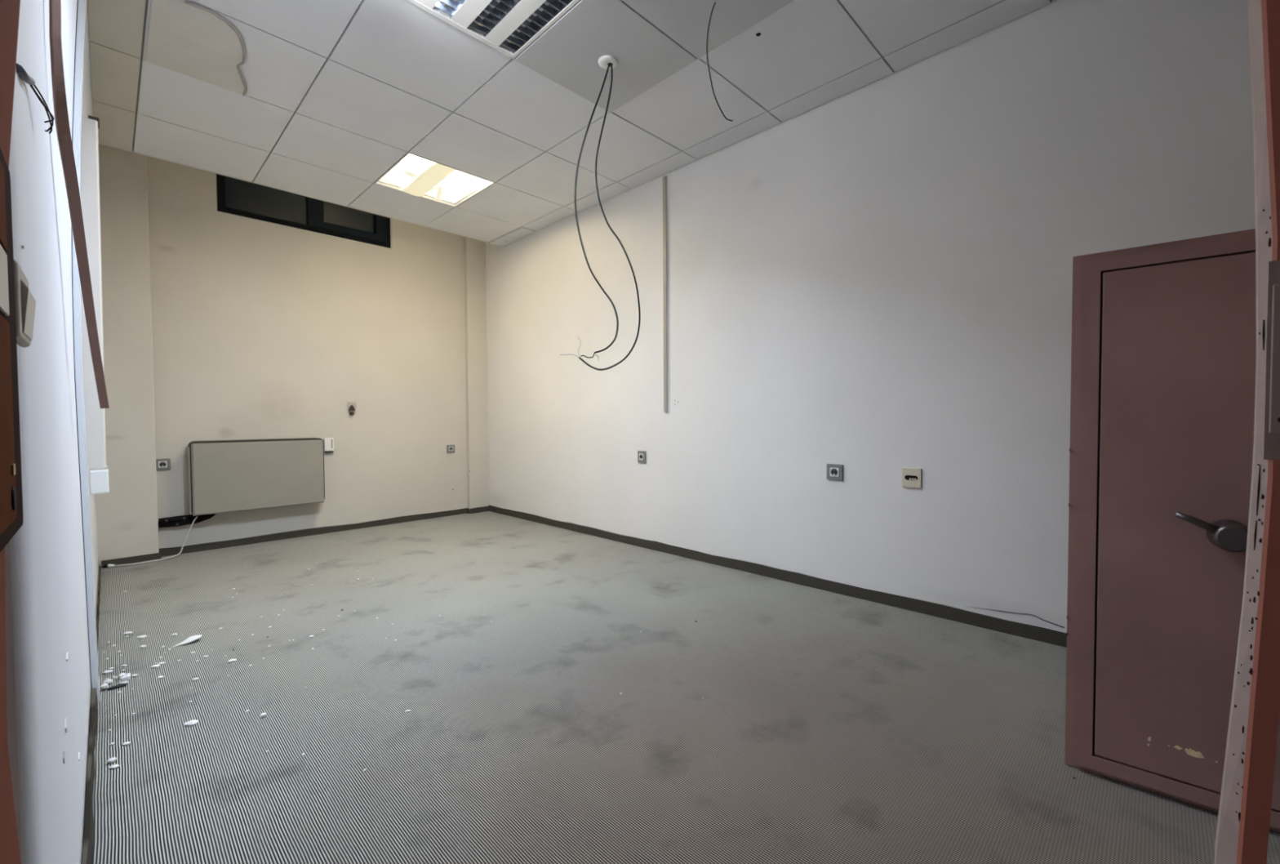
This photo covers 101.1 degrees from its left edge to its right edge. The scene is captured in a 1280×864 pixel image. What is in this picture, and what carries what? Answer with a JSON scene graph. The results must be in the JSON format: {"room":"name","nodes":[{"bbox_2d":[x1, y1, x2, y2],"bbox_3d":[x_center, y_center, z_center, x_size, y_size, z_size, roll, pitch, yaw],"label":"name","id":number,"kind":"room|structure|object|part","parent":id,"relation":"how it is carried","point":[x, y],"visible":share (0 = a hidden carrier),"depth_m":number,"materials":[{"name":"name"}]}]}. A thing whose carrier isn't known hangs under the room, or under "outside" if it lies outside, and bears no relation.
{"room":"empty office room","nodes":[
{"label":"empty office room","id":0,"kind":"room"},
{"bbox_2d":[5,0,99,863],"bbox_3d":[-2.099,-0.629,1.936,4.446,3.050,0.140,1,2,45],"label":"wall","id":1,"kind":"structure","parent":0,"point":[49,688],"depth_m":0.72,"materials":[{"name":"paint"}]},
{"bbox_2d":[0,0,22,863],"bbox_3d":[-0.226,-0.096,0.133,0.711,2.040,0.065,1,2,45],"label":"door","id":2,"kind":"structure","parent":1,"relation":"in","point":[11,476],"depth_m":0.36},
{"bbox_2d":[13,259,35,346],"bbox_3d":[-0.532,-0.108,0.453,0.087,0.064,0.012,1,2,45],"label":"light switch","id":3,"kind":"object","parent":1,"relation":"attached to","point":[25,303],"visible":0.65,"depth_m":0.44,"materials":[{"name":"grey plastic"}]},
{"bbox_2d":[16,62,54,133],"bbox_3d":[-0.707,-0.391,0.617,0.009,0.048,0.226,-2,2,-43],"label":"wires","id":4,"kind":"object","parent":1,"relation":"attached to","point":[22,73],"visible":1,"depth_m":0.62,"materials":[{"name":"grey plastic"}]},
{"bbox_2d":[48,0,109,408],"bbox_3d":[-1.245,-0.861,1.167,0.032,1.604,0.768,-2,2,-43],"label":"trim strip","id":5,"kind":"object","parent":1,"relation":"attached to","point":[60,102],"visible":1,"depth_m":1.05,"materials":[{"name":"brown wood"}]},
{"bbox_2d":[71,0,100,702],"bbox_3d":[-1.813,-0.394,1.730,0.038,2.584,0.076,1,2,45],"label":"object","id":6,"kind":"object","parent":1,"relation":"attached to","point":[82,4],"visible":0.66,"depth_m":1.71,"materials":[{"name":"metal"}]},
{"bbox_2d":[81,688,97,863],"bbox_3d":[-1.148,0.882,1.095,1.825,0.063,0.013,1,2,45],"label":"baseboard","id":7,"kind":"structure","parent":1,"relation":"attached to","point":[87,845],"depth_m":1.28,"materials":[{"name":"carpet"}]},
{"bbox_2d":[80,115,109,494],"bbox_3d":[-2.176,-0.493,2.092,0.100,1.476,0.076,1,2,45],"label":"wall trunking","id":8,"kind":"structure","parent":1,"relation":"attached to","point":[95,415],"depth_m":2.07,"materials":[{"name":"beige plastic"}]},
{"bbox_2d":[96,564,101,655],"bbox_3d":[-2.631,0.872,2.560,2.245,0.022,0.010,1,2,45],"label":"baseboard","id":9,"kind":"structure","parent":1,"relation":"attached to","point":[100,568],"depth_m":2.62,"materials":[{"name":"plastic"}]},
{"bbox_2d":[102,552,159,568],"bbox_3d":[-3.331,0.840,3.455,0.011,0.046,0.276,1,2,45],"label":"baseboard","id":10,"kind":"object","parent":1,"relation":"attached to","point":[139,558],"visible":0.91,"depth_m":3.46,"materials":[{"name":"plastic"}]},
{"bbox_2d":[95,143,159,567],"bbox_3d":[-3.403,-0.661,3.426,0.096,3.050,0.335,1,2,45],"label":"pier","id":11,"kind":"object","parent":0,"point":[127,525],"visible":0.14,"depth_m":3.43,"materials":[{"name":"paint"}]},
{"bbox_2d":[146,155,470,548],"bbox_3d":[-2.606,-0.693,4.405,0.252,3.050,3.029,1,2,45],"label":"wall","id":12,"kind":"structure","parent":0,"point":[261,329],"depth_m":4.23,"materials":[{"name":"paint"}]},
{"bbox_2d":[155,457,170,470],"bbox_3d":[-3.282,0.223,3.623,0.016,0.078,0.082,1,2,45],"label":"wall socket","id":13,"kind":"object","parent":12,"relation":"attached to","point":[161,464],"visible":0.84,"depth_m":3.62,"materials":[{"name":"grey plastic"}]},
{"bbox_2d":[158,513,216,528],"bbox_3d":[-3.169,0.615,3.698,0.091,0.080,0.312,1,2,45],"label":"power strip","id":14,"kind":"object","parent":12,"relation":"attached to","point":[175,521],"visible":0.94,"depth_m":3.66,"materials":[{"name":"black plastic"}]},
{"bbox_2d":[186,437,324,515],"bbox_3d":[-2.853,0.313,3.962,0.149,0.513,0.827,1,2,45],"label":"radiator","id":15,"kind":"object","parent":12,"relation":"attached to","point":[224,476],"visible":1,"depth_m":3.87,"materials":[{"name":"grey metal"}]},
{"bbox_2d":[216,173,391,248],"bbox_3d":[-2.660,-1.840,4.275,0.064,0.444,1.223,1,2,45],"label":"window","id":16,"kind":"structure","parent":12,"relation":"in","point":[382,235],"depth_m":4.29,"materials":[{"name":"black"}]},
{"bbox_3d":[-2.446,-1.845,4.485,0.052,0.349,0.531,1,2,45],"label":"sash","id":17,"kind":"part","parent":16,"relation":"part of","materials":[{"name":"black metal"}]},
{"bbox_2d":[158,507,466,556],"bbox_3d":[-2.507,0.803,4.422,0.013,0.057,2.272,1,2,45],"label":"baseboard","id":18,"kind":"structure","parent":12,"relation":"attached to","point":[310,531],"depth_m":4.21,"materials":[{"name":"plastic"}]},
{"bbox_2d":[324,437,333,453],"bbox_3d":[-2.563,0.110,4.344,0.022,0.120,0.068,1,2,45],"label":"junction box","id":19,"kind":"object","parent":12,"relation":"attached to","point":[328,442],"visible":1,"depth_m":4.34,"materials":[{"name":"white plastic"}]},
{"bbox_2d":[346,401,356,415],"bbox_3d":[-2.436,-0.197,4.463,0.026,0.116,0.070,1,2,45],"label":"stub","id":20,"kind":"object","parent":12,"relation":"attached to","point":[351,405],"visible":1,"depth_m":4.46,"materials":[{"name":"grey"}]},
{"bbox_3d":[-2.444,-0.233,4.469,0.005,0.045,0.070,1,2,45],"label":"wall plate","id":21,"kind":"part","parent":20,"relation":"part of","materials":[{"name":"white plastic"}]},
{"bbox_2d":[446,444,454,452],"bbox_3d":[-1.828,0.162,5.093,0.016,0.074,0.078,1,2,45],"label":"wall socket","id":22,"kind":"object","parent":12,"relation":"attached to","point":[450,448],"visible":1,"depth_m":5.09,"materials":[{"name":"grey plastic"}]},
{"bbox_2d":[470,506,488,513],"bbox_3d":[-1.601,0.777,5.266,0.012,0.051,0.203,1,2,45],"label":"baseboard","id":23,"kind":"object","parent":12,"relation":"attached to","point":[484,508],"visible":1,"depth_m":5.26,"materials":[{"name":"plastic"}]},
{"bbox_2d":[463,236,489,509],"bbox_3d":[-1.629,-0.721,5.251,0.051,3.050,0.212,1,2,45],"label":"pier","id":24,"kind":"object","parent":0,"point":[475,289],"visible":0.79,"depth_m":5.23,"materials":[{"name":"paint"}]},
{"bbox_2d":[87,0,1057,246],"bbox_3d":[-0.504,-1.984,2.212,6.286,0.574,3.129,1,2,45],"label":"ceiling","id":25,"kind":"structure","parent":0,"point":[318,100],"depth_m":2.61,"materials":[{"name":"tile"}]},
{"bbox_3d":[-1.117,-1.702,1.260,5.612,0.015,0.024,1,2,45],"label":"grid rail","id":26,"kind":"part","parent":25,"relation":"part of","materials":[{"name":"grey metal"}]},
{"bbox_3d":[-2.281,-1.773,4.080,0.010,0.052,2.684,1,2,45],"label":"edge rail","id":27,"kind":"part","parent":25,"relation":"part of","materials":[{"name":"tile"}]},
{"bbox_3d":[-0.696,-1.716,1.687,5.612,0.015,0.024,1,2,45],"label":"grid rail","id":28,"kind":"part","parent":25,"relation":"part of","materials":[{"name":"grey metal"}]},
{"bbox_3d":[-1.859,-1.764,3.684,0.024,0.015,2.705,1,2,45],"label":"grid rail","id":29,"kind":"part","parent":25,"relation":"part of","materials":[{"name":"grey metal"}]},
{"bbox_2d":[374,151,494,206],"bbox_3d":[-1.436,-1.772,3.685,0.592,0.082,0.592,1,2,45],"label":"ceiling light","id":30,"kind":"object","parent":25,"relation":"attached to","point":[419,175],"visible":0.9,"depth_m":3.69,"materials":[{"name":"white plastic"}]},
{"bbox_2d":[379,161,479,203],"bbox_3d":[-1.506,-1.768,3.754,0.382,0.007,0.578,1,2,45],"label":"diffuser","id":31,"kind":"object","parent":30,"relation":"attached to","point":[404,175],"depth_m":3.72,"materials":[{"name":"white plastic"}]},
{"bbox_2d":[400,153,488,187],"bbox_3d":[-1.300,-1.765,3.550,0.196,0.005,0.578,1,2,45],"label":"diffuser","id":32,"kind":"object","parent":30,"relation":"attached to","point":[441,171],"depth_m":3.55,"materials":[{"name":"beige plastic"}]},
{"bbox_3d":[0.148,-1.744,2.540,5.612,0.015,0.024,1,2,45],"label":"grid rail","id":33,"kind":"part","parent":25,"relation":"part of","materials":[{"name":"grey metal"}]},
{"bbox_2d":[407,0,578,58],"bbox_3d":[-0.577,-1.716,1.996,0.590,0.153,0.589,1,2,45],"label":"ceiling light","id":34,"kind":"object","parent":25,"relation":"attached to","point":[518,22],"visible":1,"depth_m":2.17,"materials":[{"name":"white plastic"}]},
{"bbox_3d":[-0.795,-1.719,2.131,0.002,0.032,0.074,1,2,45],"label":"louvre blade","id":35,"kind":"part","parent":34,"relation":"part of","materials":[{"name":"grey metal"}]},
{"bbox_3d":[-0.765,-1.718,2.102,0.002,0.032,0.074,1,2,45],"label":"louvre blade","id":36,"kind":"part","parent":34,"relation":"part of","materials":[{"name":"grey metal"}]},
{"bbox_3d":[-0.689,-1.723,2.238,0.002,0.032,0.079,1,2,45],"label":"louvre blade","id":37,"kind":"part","parent":34,"relation":"part of","materials":[{"name":"grey metal"}]},
{"bbox_3d":[-0.659,-1.722,2.209,0.002,0.032,0.079,1,2,45],"label":"louvre blade","id":38,"kind":"part","parent":34,"relation":"part of","materials":[{"name":"grey metal"}]},
{"bbox_3d":[-0.630,-1.721,2.180,0.002,0.032,0.079,1,2,45],"label":"louvre blade","id":39,"kind":"part","parent":34,"relation":"part of","materials":[{"name":"grey metal"}]},
{"bbox_3d":[-0.600,-1.721,2.150,0.002,0.032,0.079,1,2,45],"label":"louvre blade","id":40,"kind":"part","parent":34,"relation":"part of","materials":[{"name":"grey metal"}]},
{"bbox_3d":[-0.571,-1.720,2.121,0.002,0.032,0.079,1,2,45],"label":"louvre blade","id":41,"kind":"part","parent":34,"relation":"part of","materials":[{"name":"grey metal"}]},
{"bbox_3d":[-0.541,-1.720,2.092,0.002,0.032,0.079,1,2,45],"label":"louvre blade","id":42,"kind":"part","parent":34,"relation":"part of","materials":[{"name":"grey metal"}]},
{"bbox_3d":[-0.585,-1.726,2.343,0.002,0.032,0.073,1,2,45],"label":"louvre blade","id":43,"kind":"part","parent":34,"relation":"part of","materials":[{"name":"grey metal"}]},
{"bbox_3d":[-0.555,-1.725,2.314,0.002,0.032,0.073,1,2,45],"label":"louvre blade","id":44,"kind":"part","parent":34,"relation":"part of","materials":[{"name":"grey metal"}]},
{"bbox_3d":[-0.526,-1.725,2.285,0.002,0.032,0.073,1,2,45],"label":"louvre blade","id":45,"kind":"part","parent":34,"relation":"part of","materials":[{"name":"grey metal"}]},
{"bbox_3d":[-0.496,-1.724,2.256,0.002,0.032,0.073,1,2,45],"label":"louvre blade","id":46,"kind":"part","parent":34,"relation":"part of","materials":[{"name":"grey metal"}]},
{"bbox_3d":[-0.466,-1.724,2.226,0.002,0.032,0.073,1,2,45],"label":"louvre blade","id":47,"kind":"part","parent":34,"relation":"part of","materials":[{"name":"grey metal"}]},
{"bbox_3d":[-0.437,-1.723,2.197,0.002,0.032,0.073,1,2,45],"label":"louvre blade","id":48,"kind":"part","parent":34,"relation":"part of","materials":[{"name":"grey metal"}]},
{"bbox_3d":[-0.407,-1.722,2.168,0.002,0.032,0.073,1,2,45],"label":"louvre blade","id":49,"kind":"part","parent":34,"relation":"part of","materials":[{"name":"grey metal"}]},
{"bbox_3d":[-0.378,-1.722,2.138,0.002,0.032,0.073,1,2,45],"label":"louvre blade","id":50,"kind":"part","parent":34,"relation":"part of","materials":[{"name":"grey metal"}]},
{"bbox_3d":[-0.348,-1.721,2.109,0.002,0.032,0.073,1,2,45],"label":"louvre blade","id":51,"kind":"part","parent":34,"relation":"part of","materials":[{"name":"grey metal"}]},
{"bbox_3d":[-0.318,-1.720,2.080,0.002,0.032,0.073,1,2,45],"label":"louvre blade","id":52,"kind":"part","parent":34,"relation":"part of","materials":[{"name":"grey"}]},
{"bbox_2d":[598,54,617,69],"bbox_3d":[-0.148,-1.702,2.433,0.092,0.014,0.092,1,2,45],"label":"rosette","id":53,"kind":"object","parent":25,"relation":"attached to","point":[604,60],"visible":0.95,"depth_m":2.42,"materials":[{"name":"white plastic"}]},
{"bbox_2d":[574,64,618,358],"bbox_3d":[-0.204,-1.018,2.452,0.202,1.367,0.010,0,2,0],"label":"hanging cable","id":54,"kind":"object","parent":53,"relation":"hanging from","point":[608,66],"visible":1,"depth_m":2.45,"materials":[{"name":"black plastic"}]},
{"bbox_2d":[560,64,640,370],"bbox_3d":[-0.189,-0.994,2.452,0.378,1.412,0.010,0,2,0],"label":"hanging cable","id":55,"kind":"object","parent":53,"relation":"hanging from","point":[611,69],"visible":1,"depth_m":2.45,"materials":[{"name":"black plastic"}]},
{"bbox_2d":[706,1,733,120],"bbox_3d":[0.317,-1.470,2.093,0.104,0.465,0.005,0,2,0],"label":"loose wire","id":56,"kind":"object","parent":25,"relation":"hanging from","point":[725,117],"visible":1,"depth_m":2.09,"materials":[{"name":"black"}]},
{"bbox_2d":[92,511,1279,863],"bbox_3d":[-0.511,0.918,2.302,6.336,0.080,3.109,1,2,45],"label":"floor","id":57,"kind":"structure","parent":0,"point":[827,726],"depth_m":1.63,"materials":[{"name":"carpet"}]},
{"bbox_2d":[102,670,113,674],"bbox_3d":[-1.976,0.890,1.958,0.030,0.010,0.020,0,2,8],"label":"flake","id":58,"kind":"object","parent":57,"relation":"on","point":[105,672],"visible":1,"depth_m":1.95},
{"bbox_2d":[106,756,116,763],"bbox_3d":[-1.448,0.900,1.444,0.017,0.012,0.020,1,2,45],"label":"flake","id":59,"kind":"object","parent":57,"relation":"on","point":[111,760],"visible":1,"depth_m":1.44,"materials":[{"name":"white paint"}]},
{"bbox_2d":[109,764,119,768],"bbox_3d":[-1.419,0.903,1.423,0.020,0.007,0.015,0,2,22],"label":"flake","id":60,"kind":"object","parent":57,"relation":"on","point":[115,766],"visible":1,"depth_m":1.42,"materials":[{"name":"white paint"}]},
{"bbox_2d":[99,672,130,689],"bbox_3d":[-1.863,0.883,1.876,0.075,0.026,0.100,-1,2,-31],"label":"heap","id":61,"kind":"object","parent":57,"relation":"on","point":[122,676],"visible":1,"depth_m":1.87,"materials":[{"name":"grey"}]},
{"bbox_2d":[118,680,128,684],"bbox_3d":[-1.842,0.892,1.878,0.027,0.009,0.020,0,2,22],"label":"flake","id":62,"kind":"object","parent":57,"relation":"on","point":[125,681],"visible":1,"depth_m":1.88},
{"bbox_2d":[122,741,131,745],"bbox_3d":[-1.485,0.901,1.524,0.020,0.006,0.014,0,2,8],"label":"flake","id":63,"kind":"object","parent":57,"relation":"on","point":[127,742],"visible":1,"depth_m":1.52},
{"bbox_2d":[123,631,133,635],"bbox_3d":[-2.248,0.882,2.314,0.032,0.010,0.022,0,2,8],"label":"flake","id":64,"kind":"object","parent":57,"relation":"on","point":[128,632],"visible":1,"depth_m":2.31,"materials":[{"name":"white paint"}]},
{"bbox_2d":[136,635,146,639],"bbox_3d":[-2.146,0.882,2.271,0.031,0.010,0.023,-1,2,-11],"label":"flake","id":65,"kind":"object","parent":57,"relation":"on","point":[140,637],"visible":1,"depth_m":2.26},
{"bbox_2d":[103,515,197,568],"bbox_3d":[-3.240,0.729,3.510,0.053,0.265,0.473,1,2,40],"label":"power cord","id":66,"kind":"object","parent":57,"relation":"on","point":[192,524],"visible":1,"depth_m":3.51,"materials":[{"name":"grey plastic"}]},
{"bbox_2d":[151,664,159,668],"bbox_3d":[-1.838,0.889,2.001,0.025,0.008,0.018,-1,2,-11],"label":"flake","id":67,"kind":"object","parent":57,"relation":"on","point":[154,665],"visible":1,"depth_m":2.00,"materials":[{"name":"white paint"}]},
{"bbox_2d":[171,634,202,647],"bbox_3d":[-1.906,0.876,2.217,0.059,0.021,0.099,1,2,45],"label":"flake","id":68,"kind":"object","parent":57,"relation":"on","point":[191,638],"visible":1,"depth_m":2.21,"materials":[{"name":"white paint"}]},
{"bbox_2d":[184,719,198,726],"bbox_3d":[-1.381,0.895,1.624,0.028,0.010,0.032,1,2,41],"label":"flake","id":69,"kind":"object","parent":57,"relation":"on","point":[191,722],"visible":1,"depth_m":1.62,"materials":[{"name":"white paint"}]},
{"bbox_2d":[227,658,236,662],"bbox_3d":[-1.580,0.885,2.042,0.027,0.010,0.019,-1,2,-11],"label":"flake","id":70,"kind":"object","parent":57,"relation":"on","point":[231,660],"visible":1,"depth_m":2.04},
{"bbox_2d":[259,712,266,717],"bbox_3d":[-1.189,0.893,1.663,0.015,0.011,0.018,1,2,45],"label":"flake","id":71,"kind":"object","parent":57,"relation":"on","point":[263,714],"visible":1,"depth_m":1.66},
{"bbox_2d":[1064,228,1279,832],"bbox_3d":[1.520,0.213,1.375,0.621,1.346,0.605,1,2,40],"label":"steel safe","id":72,"kind":"object","parent":57,"relation":"on","point":[1163,352],"visible":0.88,"depth_m":1.27,"materials":[{"name":"red metal"}]},
{"bbox_3d":[1.270,0.207,1.202,0.074,0.046,0.019,1,2,32],"label":"lever","id":73,"kind":"part","parent":72,"relation":"part of","materials":[{"name":"grey metal"}]},
{"bbox_2d":[1213,0,1279,863],"bbox_3d":[0.632,-0.370,0.518,0.062,2.575,0.095,-1,2,-7],"label":"door frame","id":74,"kind":"structure","parent":57,"relation":"on","point":[1242,830],"depth_m":0.52,"materials":[{"name":"red paint"}]},
{"bbox_3d":[0.630,-0.070,0.498,0.044,0.144,0.004,1,2,45],"label":"strike plate","id":75,"kind":"part","parent":74,"relation":"part of","materials":[{"name":"silver metal"}]},
{"bbox_2d":[485,0,1255,632],"bbox_3d":[0.526,-0.683,3.352,6.186,3.050,0.122,1,2,45],"label":"wall","id":76,"kind":"structure","parent":0,"point":[874,280],"depth_m":2.59,"materials":[{"name":"white paint"}]},
{"bbox_2d":[637,450,645,462],"bbox_3d":[0.011,0.179,3.795,0.078,0.085,0.016,1,2,45],"label":"wall socket","id":77,"kind":"object","parent":76,"relation":"attached to","point":[641,454],"visible":1,"depth_m":3.79,"materials":[{"name":"grey plastic"}]},
{"bbox_2d":[662,175,667,411],"bbox_3d":[0.174,-0.936,3.597,0.028,1.597,0.016,1,2,45],"label":"duct","id":78,"kind":"object","parent":76,"relation":"attached to","point":[664,178],"visible":1,"depth_m":3.59,"materials":[{"name":"beige plastic"}]},
{"bbox_2d":[488,504,1066,647],"bbox_3d":[0.542,0.813,3.293,5.835,0.062,0.013,1,2,45],"label":"baseboard","id":79,"kind":"structure","parent":76,"relation":"attached to","point":[1032,632],"depth_m":2.81,"materials":[{"name":"plastic"}]},
{"bbox_2d":[826,463,843,480],"bbox_3d":[1.030,0.212,2.788,0.088,0.084,0.016,1,2,45],"label":"wall socket","id":80,"kind":"object","parent":76,"relation":"attached to","point":[834,471],"visible":1,"depth_m":2.78,"materials":[{"name":"grey plastic"}]},
{"bbox_2d":[902,466,921,488],"bbox_3d":[1.300,0.219,2.523,0.085,0.092,0.013,1,2,45],"label":"socket","id":81,"kind":"object","parent":76,"relation":"attached to","point":[911,477],"visible":1,"depth_m":2.52,"materials":[{"name":"beige plastic"}]}
]}

